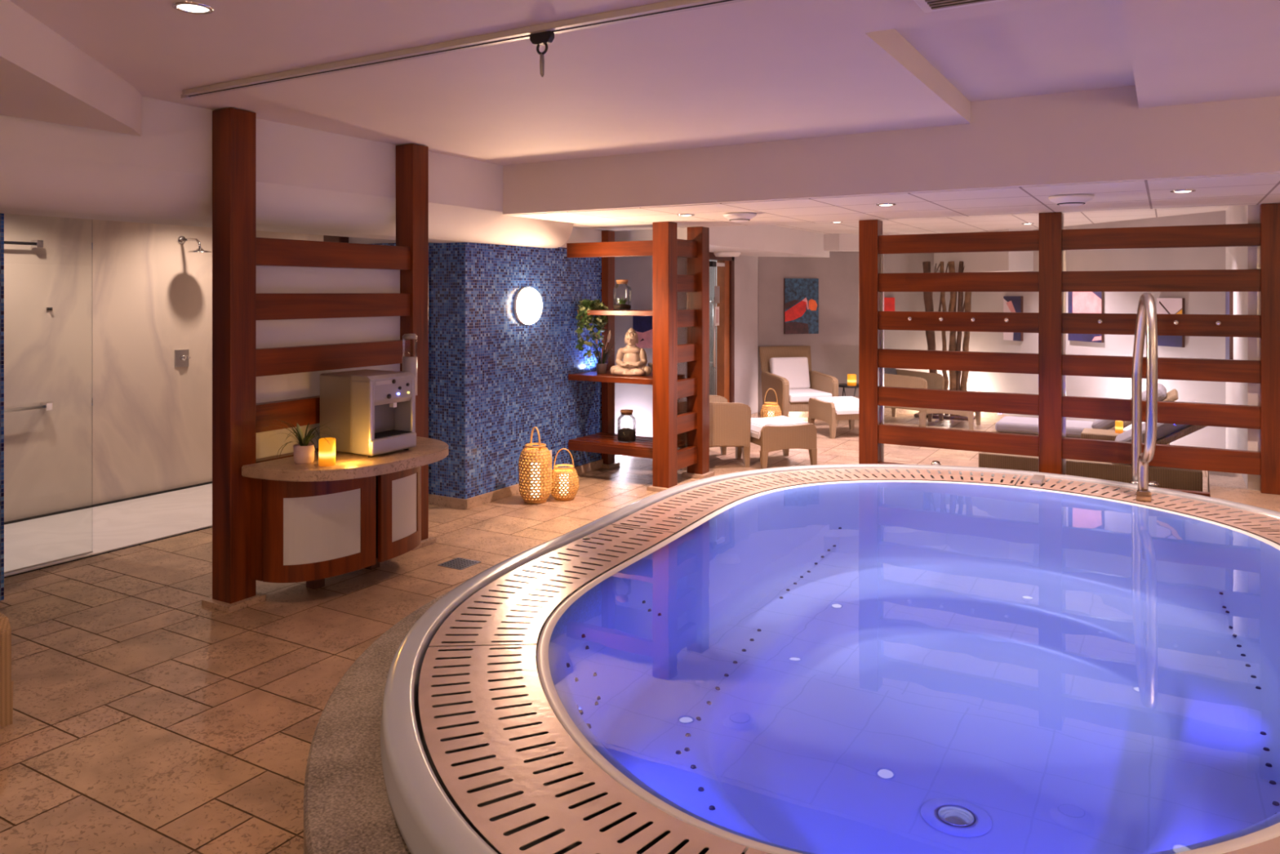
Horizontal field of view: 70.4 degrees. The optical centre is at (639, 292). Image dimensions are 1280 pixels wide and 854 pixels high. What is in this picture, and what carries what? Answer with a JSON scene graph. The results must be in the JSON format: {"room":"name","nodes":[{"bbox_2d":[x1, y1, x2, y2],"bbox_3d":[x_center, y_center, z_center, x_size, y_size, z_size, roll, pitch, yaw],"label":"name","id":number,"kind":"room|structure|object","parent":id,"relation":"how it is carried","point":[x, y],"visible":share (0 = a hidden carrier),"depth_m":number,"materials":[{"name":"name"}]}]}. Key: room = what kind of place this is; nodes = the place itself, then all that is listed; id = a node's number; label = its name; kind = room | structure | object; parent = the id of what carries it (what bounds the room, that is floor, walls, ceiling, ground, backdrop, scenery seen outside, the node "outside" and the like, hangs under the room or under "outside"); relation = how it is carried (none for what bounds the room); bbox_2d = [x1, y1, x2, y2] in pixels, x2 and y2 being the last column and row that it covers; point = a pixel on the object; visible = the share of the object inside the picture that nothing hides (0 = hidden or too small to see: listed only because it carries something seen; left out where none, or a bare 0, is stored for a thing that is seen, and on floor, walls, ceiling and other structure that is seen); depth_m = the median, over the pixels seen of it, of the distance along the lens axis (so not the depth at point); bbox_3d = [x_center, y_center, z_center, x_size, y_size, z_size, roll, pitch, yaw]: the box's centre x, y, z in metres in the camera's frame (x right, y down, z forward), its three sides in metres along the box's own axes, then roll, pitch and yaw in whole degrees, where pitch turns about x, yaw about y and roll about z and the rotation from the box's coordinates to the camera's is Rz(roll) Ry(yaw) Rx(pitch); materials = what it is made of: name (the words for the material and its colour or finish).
{"room":"indoor spa","nodes":[
{"label":"indoor spa","id":0,"kind":"room"},
{"bbox_2d":[0,213,4,600],"bbox_3d":[-4.176,0.390,4.932,1.680,2.420,0.525,0,0,30],"label":"wall","id":1,"kind":"structure","parent":0,"point":[2,215],"depth_m":4.73,"materials":[{"name":"paint"}]},
{"bbox_2d":[4,483,212,576],"bbox_3d":[-3.524,1.595,6.430,1.240,0.014,2.730,0,0,30],"label":"shower floor","id":2,"kind":"structure","parent":1,"relation":"attached to","point":[126,523],"depth_m":6.14,"materials":[{"name":"white stone"}]},
{"bbox_2d":[4,219,93,573],"bbox_3d":[-3.535,0.414,5.257,0.016,2.352,0.710,0,0,30],"label":"frame","id":3,"kind":"object","parent":2,"relation":"on","point":[91,551],"visible":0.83,"depth_m":5.57,"materials":[{"name":"silver metal"}]},
{"bbox_2d":[4,213,212,521],"bbox_3d":[-4.262,0.390,6.623,0.170,2.420,3.160,0,0,30],"label":"wall","id":4,"kind":"structure","parent":0,"point":[152,296],"depth_m":6.83,"materials":[{"name":"stone"}]},
{"bbox_2d":[4,240,43,248],"bbox_3d":[-4.478,-0.344,5.999,0.085,0.056,0.965,0,0,30],"label":"towel bar","id":5,"kind":"object","parent":4,"relation":"attached to","point":[34,243],"visible":1,"depth_m":6.35,"materials":[{"name":"silver metal"}]},
{"bbox_2d":[4,401,53,412],"bbox_3d":[-4.463,0.803,6.025,0.085,0.056,1.025,0,0,30],"label":"towel bar","id":6,"kind":"object","parent":4,"relation":"attached to","point":[45,406],"visible":1,"depth_m":6.38,"materials":[{"name":"silver metal"}]},
{"bbox_2d":[45,306,52,311],"bbox_3d":[-4.219,0.115,6.493,0.035,0.024,0.040,0,0,30],"label":"robe hook","id":7,"kind":"object","parent":4,"relation":"attached to","point":[47,308],"visible":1,"depth_m":6.49,"materials":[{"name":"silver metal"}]},
{"bbox_2d":[4,480,212,577],"bbox_3d":[-3.528,1.590,6.438,1.285,0.024,2.740,0,0,30],"label":"trim","id":8,"kind":"structure","parent":4,"relation":"attached to","point":[207,482],"depth_m":6.46,"materials":[{"name":"black metal"}]},
{"bbox_2d":[174,349,190,367],"bbox_3d":[-3.701,0.530,7.361,0.057,0.140,0.120,0,0,30],"label":"shower valve","id":9,"kind":"object","parent":4,"relation":"attached to","point":[181,357],"visible":1,"depth_m":7.35,"materials":[{"name":"silver metal"}]},
{"bbox_2d":[177,235,212,253],"bbox_3d":[-3.582,-0.392,7.291,0.333,0.140,0.176,0,0,30],"label":"shower","id":10,"kind":"object","parent":4,"relation":"attached to","point":[181,239],"visible":1,"depth_m":7.27,"materials":[{"name":"silver metal"}]},
{"bbox_2d":[256,226,605,498],"bbox_3d":[-1.881,0.350,8.199,2.500,2.500,1.960,0,0,30],"label":"wall","id":11,"kind":"structure","parent":0,"point":[494,378],"depth_m":7.12,"materials":[{"name":"tile"}]},
{"bbox_2d":[0,96,573,248],"bbox_3d":[-2.956,-0.757,3.861,0.507,0.765,8.700,0,0,30],"label":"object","id":12,"kind":"structure","parent":11,"relation":"attached to","point":[309,181],"depth_m":4.92,"materials":[{"name":"white paint"}]},
{"bbox_2d":[323,235,348,243],"bbox_3d":[-2.462,0.400,7.380,0.180,2.400,0.120,0,0,30],"label":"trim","id":13,"kind":"structure","parent":11,"relation":"attached to","point":[326,238],"depth_m":7.33,"materials":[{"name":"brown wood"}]},
{"bbox_2d":[428,458,603,509],"bbox_3d":[-1.295,1.562,7.796,1.118,0.075,1.888,0,0,30],"label":"baseboard","id":14,"kind":"structure","parent":11,"relation":"attached to","point":[437,500],"depth_m":6.88,"materials":[{"name":"tile"}]},
{"bbox_2d":[513,287,542,324],"bbox_3d":[-0.888,0.105,7.320,0.100,0.300,0.300,0,0,30],"label":"wall lamp","id":15,"kind":"object","parent":11,"relation":"attached to","point":[527,302],"visible":1,"depth_m":7.25,"materials":[{"name":"white glass"}]},
{"bbox_2d":[574,298,608,357],"bbox_3d":[-0.427,0.306,7.945,0.279,0.510,0.437,0,0,30],"label":"ivy","id":16,"kind":"object","parent":11,"relation":"attached to","point":[583,319],"visible":0.9,"depth_m":7.87,"materials":[{"name":"green plant"}]},
{"bbox_2d":[0,413,1207,853],"bbox_3d":[1.224,1.601,5.681,10.800,0.003,16.250,0,0,30],"label":"floor","id":17,"kind":"structure","parent":0,"point":[148,717],"depth_m":3.85,"materials":[{"name":"tile"}]},
{"bbox_2d":[0,613,13,728],"bbox_3d":[-2.730,1.396,3.301,0.644,0.408,0.530,0,0,30],"label":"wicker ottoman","id":18,"kind":"object","parent":17,"relation":"on","point":[6,682],"visible":1,"depth_m":3.35,"materials":[{"name":"beige"}]},
{"bbox_2d":[201,107,436,613],"bbox_3d":[-1.774,0.333,5.232,0.220,2.535,1.490,0,0,30],"label":"slatted screen","id":19,"kind":"object","parent":17,"relation":"on","point":[286,313],"visible":0.64,"depth_m":4.90,"materials":[{"name":"brown wood"}]},
{"bbox_2d":[249,466,421,589],"bbox_3d":[-1.582,1.268,5.034,0.370,0.664,1.053,0,0,30],"label":"base cabinet","id":20,"kind":"object","parent":17,"relation":"on","point":[311,532],"visible":0.79,"depth_m":4.70,"materials":[{"name":"brown wood"}]},
{"bbox_2d":[241,435,448,481],"bbox_3d":[-1.481,0.907,4.975,0.605,0.055,1.160,0,0,30],"label":"countertop","id":21,"kind":"structure","parent":20,"relation":"on","point":[427,451],"depth_m":4.67,"materials":[{"name":"stone"}]},
{"bbox_2d":[255,419,343,464],"bbox_3d":[-1.742,0.759,4.721,0.411,0.242,0.457,0,0,0],"label":"potted plant","id":22,"kind":"object","parent":21,"relation":"on","point":[304,452],"visible":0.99,"depth_m":4.67,"materials":[{"name":"green plant"}]},
{"bbox_2d":[318,437,335,466],"bbox_3d":[-1.600,0.812,4.646,0.082,0.135,0.082,0,0,30],"label":"pillar candle","id":23,"kind":"object","parent":21,"relation":"on","point":[326,451],"visible":0.99,"depth_m":4.61,"materials":[{"name":"orange wax"}]},
{"bbox_2d":[320,333,417,457],"bbox_3d":[-1.500,0.555,5.086,0.410,0.650,0.392,0,0,30],"label":"water dispenser","id":24,"kind":"object","parent":21,"relation":"on","point":[375,410],"visible":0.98,"depth_m":4.96,"materials":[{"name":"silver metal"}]},
{"bbox_2d":[374,429,411,438],"bbox_3d":[-1.405,0.778,5.006,0.135,0.004,0.260,0,0,30],"label":"drip tray","id":25,"kind":"object","parent":24,"relation":"on","point":[379,433],"depth_m":5.03,"materials":[{"name":"black"}]},
{"bbox_2d":[303,589,452,853],"bbox_3d":[1.359,1.492,4.024,4.288,0.215,5.907,0,0,30],"label":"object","id":26,"kind":"structure","parent":17,"relation":"on","point":[348,810],"depth_m":2.64,"materials":[{"name":"grey stone"}]},
{"bbox_2d":[380,292,1279,853],"bbox_3d":[1.359,1.006,4.024,3.870,2.017,5.489,0,0,30],"label":"hot tub","id":27,"kind":"object","parent":26,"relation":"in","point":[934,658],"visible":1,"depth_m":4.16,"materials":[{"name":"grey"}]},
{"bbox_2d":[536,480,1279,853],"bbox_3d":[1.359,1.641,4.024,2.868,0.747,4.487,0,0,30],"label":"basin","id":28,"kind":"object","parent":27,"relation":"in","point":[806,666],"depth_m":4.34,"materials":[{"name":"blue liquid"}]},
{"bbox_2d":[437,557,481,569],"bbox_3d":[-1.066,1.598,5.364,0.180,0.004,0.180,0,0,30],"label":"floor drain","id":29,"kind":"object","parent":17,"relation":"on","point":[459,563],"visible":1,"depth_m":5.36,"materials":[{"name":"silver metal"}]},
{"bbox_2d":[518,426,551,503],"bbox_3d":[-0.803,1.313,6.970,0.256,0.574,0.256,0,0,-42],"label":"lantern","id":30,"kind":"object","parent":17,"relation":"on","point":[531,456],"visible":1,"depth_m":6.88,"materials":[{"name":"wicker"}]},
{"bbox_2d":[530,462,540,497],"bbox_3d":[-0.803,1.430,6.970,0.072,0.260,0.072,0,0,-34],"label":"candle","id":31,"kind":"object","parent":30,"relation":"on","point":[531,463],"depth_m":6.94,"materials":[{"name":"white wax"}]},
{"bbox_2d":[548,448,578,501],"bbox_3d":[-0.591,1.403,7.055,0.236,0.394,0.236,0,0,2],"label":"lantern","id":32,"kind":"object","parent":17,"relation":"on","point":[562,491],"visible":0.93,"depth_m":6.98,"materials":[{"name":"wicker"}]},
{"bbox_2d":[559,474,568,493],"bbox_3d":[-0.591,1.485,7.055,0.072,0.150,0.072,0,0,2],"label":"candle","id":33,"kind":"object","parent":32,"relation":"on","point":[561,474],"depth_m":7.02,"materials":[{"name":"white wax"}]},
{"bbox_2d":[566,231,652,468],"bbox_3d":[-0.159,0.515,7.992,1.075,2.170,0.715,0,0,30],"label":"open shelf","id":34,"kind":"object","parent":17,"relation":"on","point":[606,442],"visible":0.62,"depth_m":7.80,"materials":[{"name":"brown wood"}]},
{"bbox_2d":[584,329,616,373],"bbox_3d":[-0.306,0.500,7.938,0.542,0.409,0.555,0,0,30],"label":"potted grass","id":35,"kind":"object","parent":34,"relation":"on","point":[601,366],"depth_m":7.92,"materials":[{"name":"green plant"}]},
{"bbox_2d":[595,363,607,373],"bbox_3d":[-0.338,0.661,7.949,0.100,0.088,0.100,0,0,30],"label":"pot","id":36,"kind":"object","parent":34,"relation":"on","point":[601,367],"depth_m":7.91,"materials":[{"name":"brown ceramic"}]},
{"bbox_2d":[613,280,631,309],"bbox_3d":[-0.147,0.015,7.867,0.208,0.258,0.177,0,0,30],"label":"jar","id":37,"kind":"object","parent":34,"relation":"on","point":[621,305],"visible":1,"depth_m":7.86,"materials":[{"name":"clear glass"}]},
{"bbox_2d":[617,408,635,442],"bbox_3d":[-0.114,1.138,7.796,0.160,0.264,0.162,0,0,30],"label":"jar","id":38,"kind":"object","parent":34,"relation":"on","point":[626,434],"visible":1,"depth_m":7.75,"materials":[{"name":"clear glass"}]},
{"bbox_2d":[609,328,651,376],"bbox_3d":[-0.076,0.504,7.782,0.357,0.407,0.209,0,0,10],"label":"statue","id":39,"kind":"object","parent":34,"relation":"on","point":[631,365],"visible":1,"depth_m":7.75,"materials":[{"name":"stone"}]},
{"bbox_2d":[646,222,714,492],"bbox_3d":[0.355,0.513,7.667,0.230,2.173,0.840,0,0,30],"label":"slatted screen","id":40,"kind":"object","parent":17,"relation":"on","point":[680,267],"visible":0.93,"depth_m":7.65,"materials":[{"name":"brown wood"}]},
{"bbox_2d":[647,362,751,470],"bbox_3d":[0.529,1.140,8.581,0.865,0.920,0.720,0,0,-14],"label":"wicker armchair","id":41,"kind":"object","parent":17,"relation":"on","point":[730,423],"visible":0.29,"depth_m":8.29,"materials":[{"name":"white wicker"}]},
{"bbox_2d":[735,415,817,468],"bbox_3d":[1.281,1.401,8.603,0.584,0.398,0.590,0,0,-19],"label":"wicker ottoman","id":42,"kind":"object","parent":17,"relation":"on","point":[784,433],"visible":0.82,"depth_m":8.36,"materials":[{"name":"white"}]},
{"bbox_2d":[760,388,781,417],"bbox_3d":[1.531,1.358,10.622,0.252,0.484,0.252,0,0,2],"label":"lantern","id":43,"kind":"object","parent":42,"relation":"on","point":[771,411],"visible":0.66,"depth_m":10.55,"materials":[{"name":"wicker"}]},
{"bbox_2d":[750,415,809,439],"bbox_3d":[1.281,1.268,8.603,0.584,0.132,0.490,0,0,-19],"label":"cushion","id":44,"kind":"object","parent":42,"relation":"on","point":[757,424],"depth_m":8.44,"materials":[{"name":"white fabric"}]},
{"bbox_2d":[758,346,838,426],"bbox_3d":[1.932,1.140,11.208,0.720,0.920,0.865,0,0,-15],"label":"wicker armchair","id":45,"kind":"object","parent":17,"relation":"on","point":[786,370],"visible":0.76,"depth_m":11.32,"materials":[{"name":"white wicker"}]},
{"bbox_2d":[768,356,809,389],"bbox_3d":[1.880,1.009,11.403,0.500,0.400,0.166,0,0,-15],"label":"cushion","id":46,"kind":"object","parent":45,"relation":"on","point":[795,369],"depth_m":11.37,"materials":[{"name":"white fabric"}]},
{"bbox_2d":[789,388,831,402],"bbox_3d":[1.962,1.250,11.094,0.550,0.100,0.630,0,0,-15],"label":"seat cushion","id":47,"kind":"object","parent":45,"relation":"on","point":[796,395],"depth_m":10.83,"materials":[{"name":"white fabric"}]},
{"bbox_2d":[808,395,858,439],"bbox_3d":[2.300,1.401,10.313,0.570,0.398,0.624,0,0,-15],"label":"wicker ottoman","id":48,"kind":"object","parent":17,"relation":"on","point":[828,410],"visible":0.7,"depth_m":10.06,"materials":[{"name":"white"}]},
{"bbox_2d":[814,395,858,414],"bbox_3d":[2.300,1.268,10.313,0.470,0.132,0.624,0,0,-15],"label":"cushion","id":49,"kind":"object","parent":48,"relation":"on","point":[846,405],"depth_m":10.03,"materials":[{"name":"white fabric"}]},
{"bbox_2d":[838,383,858,396],"bbox_3d":[2.654,1.381,11.438,0.410,0.443,0.410,0,0,30],"label":"side table","id":50,"kind":"object","parent":17,"relation":"on","point":[842,385],"visible":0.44,"depth_m":11.30,"materials":[{"name":"black metal"}]},
{"bbox_2d":[847,373,856,386],"bbox_3d":[2.654,1.090,11.379,0.110,0.140,0.110,0,0,30],"label":"pillar candle","id":51,"kind":"object","parent":50,"relation":"on","point":[851,378],"visible":1,"depth_m":11.33,"materials":[{"name":"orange wax"}]},
{"bbox_2d":[884,368,944,426],"bbox_3d":[3.273,1.163,11.353,0.865,0.874,0.720,0,0,36],"label":"wicker armchair","id":52,"kind":"object","parent":17,"relation":"on","point":[893,377],"visible":0.26,"depth_m":11.10,"materials":[{"name":"grey wicker"}]},
{"bbox_2d":[884,368,897,374],"bbox_3d":[3.111,1.019,11.471,0.162,0.380,0.500,0,0,36],"label":"cushion","id":53,"kind":"object","parent":52,"relation":"on","point":[887,371],"depth_m":11.47,"materials":[{"name":"grey fabric"}]},
{"bbox_2d":[914,261,975,420],"bbox_3d":[3.903,0.599,11.636,0.720,2.014,0.240,0,0,30],"label":"trunks","id":54,"kind":"object","parent":17,"relation":"on","point":[955,377],"visible":0.41,"depth_m":11.56,"materials":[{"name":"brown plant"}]},
{"bbox_2d":[919,408,980,430],"bbox_3d":[3.744,1.426,10.965,0.644,0.348,0.510,0,0,30],"label":"wicker ottoman","id":55,"kind":"object","parent":17,"relation":"on","point":[930,412],"visible":0.2,"depth_m":10.75,"materials":[{"name":"grey"}]},
{"bbox_2d":[858,203,1279,496],"bbox_3d":[2.949,0.513,6.543,2.815,2.173,0.233,0,0,30],"label":"slatted screen","id":56,"kind":"object","parent":17,"relation":"on","point":[1051,405],"visible":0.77,"depth_m":6.45,"materials":[{"name":"brown wood"}]},
{"bbox_2d":[991,383,1177,444],"bbox_3d":[4.052,1.209,8.321,1.512,0.782,0.620,0,0,30],"label":"sun lounger","id":57,"kind":"object","parent":17,"relation":"on","point":[1010,424],"visible":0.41,"depth_m":8.26,"materials":[{"name":"grey fabric"}]},
{"bbox_2d":[978,400,1206,491],"bbox_3d":[3.615,1.221,7.233,1.642,0.758,0.620,0,0,30],"label":"sun lounger","id":58,"kind":"object","parent":17,"relation":"on","point":[1166,477],"visible":0.24,"depth_m":6.87,"materials":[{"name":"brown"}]},
{"bbox_2d":[1115,400,1196,443],"bbox_3d":[3.995,1.043,7.012,0.591,0.402,0.520,0,0,30],"label":"cushion","id":59,"kind":"object","parent":58,"relation":"on","point":[1164,431],"depth_m":6.77,"materials":[{"name":"grey fabric"}]},
{"bbox_2d":[1080,427,1125,440],"bbox_3d":[4.028,1.390,7.676,0.520,0.420,0.320,0,0,30],"label":"wicker side table","id":60,"kind":"object","parent":17,"relation":"on","point":[1088,433],"visible":0.23,"depth_m":7.64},
{"bbox_2d":[1115,420,1123,433],"bbox_3d":[4.045,1.130,7.666,0.060,0.100,0.060,0,0,30],"label":"pillar candle","id":61,"kind":"object","parent":60,"relation":"on","point":[1118,424],"visible":0.98,"depth_m":7.64,"materials":[{"name":"orange wax"}]},
{"bbox_2d":[614,256,652,436],"bbox_3d":[-0.597,0.400,10.008,2.100,2.400,0.100,0,0,30],"label":"wall","id":62,"kind":"structure","parent":0,"point":[637,270],"depth_m":9.65,"materials":[{"name":"paint"}]},
{"bbox_2d":[632,315,652,348],"bbox_3d":[0.108,0.410,9.523,0.405,0.340,0.031,0,0,30],"label":"wall picture","id":63,"kind":"object","parent":62,"relation":"attached to","point":[642,325],"visible":0.33,"depth_m":9.54,"materials":[{"name":"multicoloured paper"}]},
{"bbox_2d":[9,0,1279,165],"bbox_3d":[0.375,-1.040,1.390,7.750,0.200,7.780,0,0,30],"label":"ceiling","id":64,"kind":"structure","parent":0,"point":[749,71],"depth_m":3.76,"materials":[{"name":"paint"}]},
{"bbox_2d":[0,0,142,136],"bbox_3d":[-2.656,-0.848,1.569,2.270,0.205,5.040,0,0,30],"label":"ceiling beam","id":65,"kind":"structure","parent":64,"relation":"attached to","point":[44,77],"depth_m":3.47,"materials":[{"name":"paint"}]},
{"bbox_2d":[172,0,213,14],"bbox_3d":[-1.468,-0.933,2.984,0.124,0.011,0.124,0,0,30],"label":"recessed light","id":66,"kind":"object","parent":64,"relation":"in","point":[192,7],"visible":1,"depth_m":2.97,"materials":[{"name":"silver metal"}]},
{"bbox_2d":[180,0,747,98],"bbox_3d":[0.661,-0.926,2.627,6.500,0.028,0.065,0,0,30],"label":"ceiling track","id":67,"kind":"object","parent":64,"relation":"attached to","point":[672,6],"visible":1,"depth_m":3.35,"materials":[{"name":"grey metal"}]},
{"bbox_2d":[529,31,554,77],"bbox_3d":[-0.346,-0.840,3.212,0.090,0.155,0.028,0,0,30],"label":"trolley","id":68,"kind":"object","parent":67,"relation":"hanging from","point":[547,37],"visible":1,"depth_m":3.20,"materials":[{"name":"black metal"}]},
{"bbox_2d":[913,0,1008,13],"bbox_3d":[0.941,-0.930,2.611,0.400,0.019,0.700,0,0,30],"label":"ceiling vent","id":69,"kind":"object","parent":64,"relation":"in","point":[926,6],"visible":1,"depth_m":2.90,"materials":[{"name":"white plastic"}]},
{"bbox_2d":[711,260,716,395],"bbox_3d":[-0.061,0.400,11.027,2.000,2.400,2.200,0,0,30],"label":"wall","id":70,"kind":"structure","parent":0,"point":[712,260],"depth_m":11.58,"materials":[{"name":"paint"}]},
{"bbox_2d":[734,254,758,417],"bbox_3d":[0.849,0.400,10.504,0.100,2.400,2.410,0,0,30],"label":"wall","id":71,"kind":"structure","parent":0,"point":[746,267],"depth_m":11.20,"materials":[{"name":"paint"}]},
{"bbox_2d":[709,252,734,402],"bbox_3d":[0.780,0.565,10.376,0.150,2.070,1.120,0,0,30],"label":"door","id":72,"kind":"structure","parent":71,"relation":"in","point":[722,316],"depth_m":10.67,"materials":[{"name":"brown wood"}]},
{"bbox_2d":[713,251,740,257],"bbox_3d":[0.980,-0.432,10.213,0.300,0.055,0.300,0,0,30],"label":"ceiling lamp","id":73,"kind":"object","parent":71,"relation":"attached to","point":[718,254],"visible":1,"depth_m":10.10,"materials":[{"name":"white plastic"}]},
{"bbox_2d":[751,412,757,417],"bbox_3d":[1.301,1.555,11.166,0.015,0.090,0.710,0,0,30],"label":"baseboard","id":74,"kind":"structure","parent":71,"relation":"attached to","point":[753,415],"depth_m":11.39,"materials":[{"name":"stone"}]},
{"bbox_2d":[758,251,950,412],"bbox_3d":[2.871,0.400,11.942,2.857,2.400,0.100,0,0,-15],"label":"wall","id":75,"kind":"structure","parent":0,"point":[834,351],"depth_m":11.80,"materials":[{"name":"grey paint"}]},
{"bbox_2d":[614,224,829,257],"bbox_3d":[0.365,-0.605,10.866,2.700,0.290,4.250,0,0,30],"label":"trim","id":76,"kind":"structure","parent":75,"relation":"attached to","point":[763,240],"depth_m":9.86,"materials":[{"name":"white paint"}]},
{"bbox_2d":[783,278,818,333],"bbox_3d":[2.073,0.170,11.662,0.469,0.710,0.033,0,0,-15],"label":"wall picture","id":77,"kind":"object","parent":75,"relation":"attached to","point":[801,295],"visible":1,"depth_m":11.65,"materials":[{"name":"multicoloured paper"}]},
{"bbox_2d":[758,408,919,417],"bbox_3d":[2.886,1.555,11.886,2.857,0.090,0.015,0,0,-15],"label":"baseboard","id":78,"kind":"structure","parent":75,"relation":"attached to","point":[886,411],"depth_m":11.97,"materials":[{"name":"stone"}]},
{"bbox_2d":[823,233,894,251],"bbox_3d":[3.240,-0.645,11.820,2.123,0.210,0.281,0,0,-14],"label":"trim","id":79,"kind":"structure","parent":75,"relation":"attached to","point":[835,242],"depth_m":11.53,"materials":[{"name":"white paint"}]},
{"bbox_2d":[884,297,894,311],"bbox_3d":[3.281,0.160,11.982,0.165,0.200,0.031,0,0,-15],"label":"wall picture","id":80,"kind":"object","parent":75,"relation":"attached to","point":[889,302],"visible":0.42,"depth_m":11.97,"materials":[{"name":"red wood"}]},
{"bbox_2d":[502,85,1279,231],"bbox_3d":[2.697,-0.858,5.627,8.000,0.565,1.880,0,0,30],"label":"ceiling","id":81,"kind":"structure","parent":0,"point":[1015,154],"depth_m":5.27,"materials":[{"name":"paint"}]},
{"bbox_2d":[677,213,694,216],"bbox_3d":[0.338,-0.569,6.664,0.124,0.011,0.124,0,0,30],"label":"recessed light","id":82,"kind":"object","parent":81,"relation":"in","point":[680,215],"visible":1,"depth_m":6.62,"materials":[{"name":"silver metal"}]},
{"bbox_2d":[722,213,756,222],"bbox_3d":[0.723,-0.545,6.591,0.250,0.060,0.250,0,0,30],"label":"smoke detector","id":83,"kind":"object","parent":81,"relation":"attached to","point":[734,217],"visible":1,"depth_m":6.51,"materials":[{"name":"white plastic"}]},
{"bbox_2d":[875,203,896,205],"bbox_3d":[1.592,-0.569,5.877,0.124,0.011,0.124,0,0,30],"label":"recessed light","id":84,"kind":"object","parent":81,"relation":"in","point":[880,204],"visible":1,"depth_m":5.84,"materials":[{"name":"silver metal"}]},
{"bbox_2d":[1048,194,1093,206],"bbox_3d":[2.561,-0.545,5.394,0.250,0.060,0.250,0,0,30],"label":"smoke detector","id":85,"kind":"object","parent":81,"relation":"attached to","point":[1074,200],"visible":1,"depth_m":5.32,"materials":[{"name":"white plastic"}]},
{"bbox_2d":[1169,189,1195,192],"bbox_3d":[3.048,-0.569,5.099,0.124,0.011,0.124,0,0,30],"label":"recessed light","id":86,"kind":"object","parent":81,"relation":"in","point":[1180,190],"visible":1,"depth_m":5.07,"materials":[{"name":"silver metal"}]},
{"bbox_2d":[769,205,1228,235],"bbox_3d":[2.478,-0.800,10.221,7.200,0.100,5.840,0,0,30],"label":"ceiling","id":87,"kind":"structure","parent":0,"point":[985,223],"depth_m":9.66,"materials":[{"name":"paint"}]},
{"bbox_2d":[955,210,1226,448],"bbox_3d":[4.843,0.400,10.268,0.100,2.400,4.144,0,0,-15],"label":"wall","id":88,"kind":"structure","parent":0,"point":[1186,258],"depth_m":9.39,"materials":[{"name":"paint"}]},
{"bbox_2d":[933,229,1033,272],"bbox_3d":[4.251,-0.505,11.686,0.360,0.490,2.000,0,0,-15],"label":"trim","id":89,"kind":"structure","parent":88,"relation":"attached to","point":[996,261],"depth_m":11.00,"materials":[{"name":"white paint"}]},
{"bbox_2d":[973,411,1011,420],"bbox_3d":[4.787,1.555,10.253,0.015,0.090,4.144,0,0,-15],"label":"baseboard","id":90,"kind":"structure","parent":88,"relation":"attached to","point":[997,416],"depth_m":11.47,"materials":[{"name":"stone"}]},
{"bbox_2d":[1003,296,1022,341],"bbox_3d":[4.558,0.310,11.090,0.031,0.540,0.329,0,0,-15],"label":"wall picture","id":91,"kind":"object","parent":88,"relation":"attached to","point":[1011,304],"visible":0.69,"depth_m":11.06,"materials":[{"name":"multicoloured paper"}]},
{"bbox_2d":[1067,291,1103,342],"bbox_3d":[4.867,0.235,9.918,0.032,0.590,0.502,0,0,-15],"label":"wall picture","id":92,"kind":"object","parent":88,"relation":"attached to","point":[1081,302],"visible":0.41,"depth_m":9.89,"materials":[{"name":"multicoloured paper"}]},
{"bbox_2d":[1156,297,1184,347],"bbox_3d":[5.156,0.285,8.825,0.032,0.470,0.303,0,0,-15],"label":"wall picture","id":93,"kind":"object","parent":88,"relation":"attached to","point":[1164,305],"visible":0.54,"depth_m":8.80,"materials":[{"name":"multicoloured paper"}]},
{"bbox_2d":[1226,204,1259,490],"bbox_3d":[4.710,0.400,7.099,0.100,2.400,2.690,0,0,30],"label":"wall","id":94,"kind":"structure","parent":0,"point":[1245,303],"depth_m":6.22,"materials":[{"name":"white paint"}]},
{"bbox_2d":[1225,291,1233,359],"bbox_3d":[4.905,0.225,7.559,0.026,0.750,0.600,0,0,30],"label":"wall picture","id":95,"kind":"object","parent":94,"relation":"attached to","point":[1228,295],"visible":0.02,"depth_m":7.34,"materials":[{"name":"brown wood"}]},
{"bbox_2d":[1207,471,1279,511],"bbox_3d":[4.937,1.445,4.879,3.175,0.310,3.000,0,0,30],"label":"floor","id":96,"kind":"structure","parent":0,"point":[1231,486],"depth_m":5.87,"materials":[{"name":"tile"}]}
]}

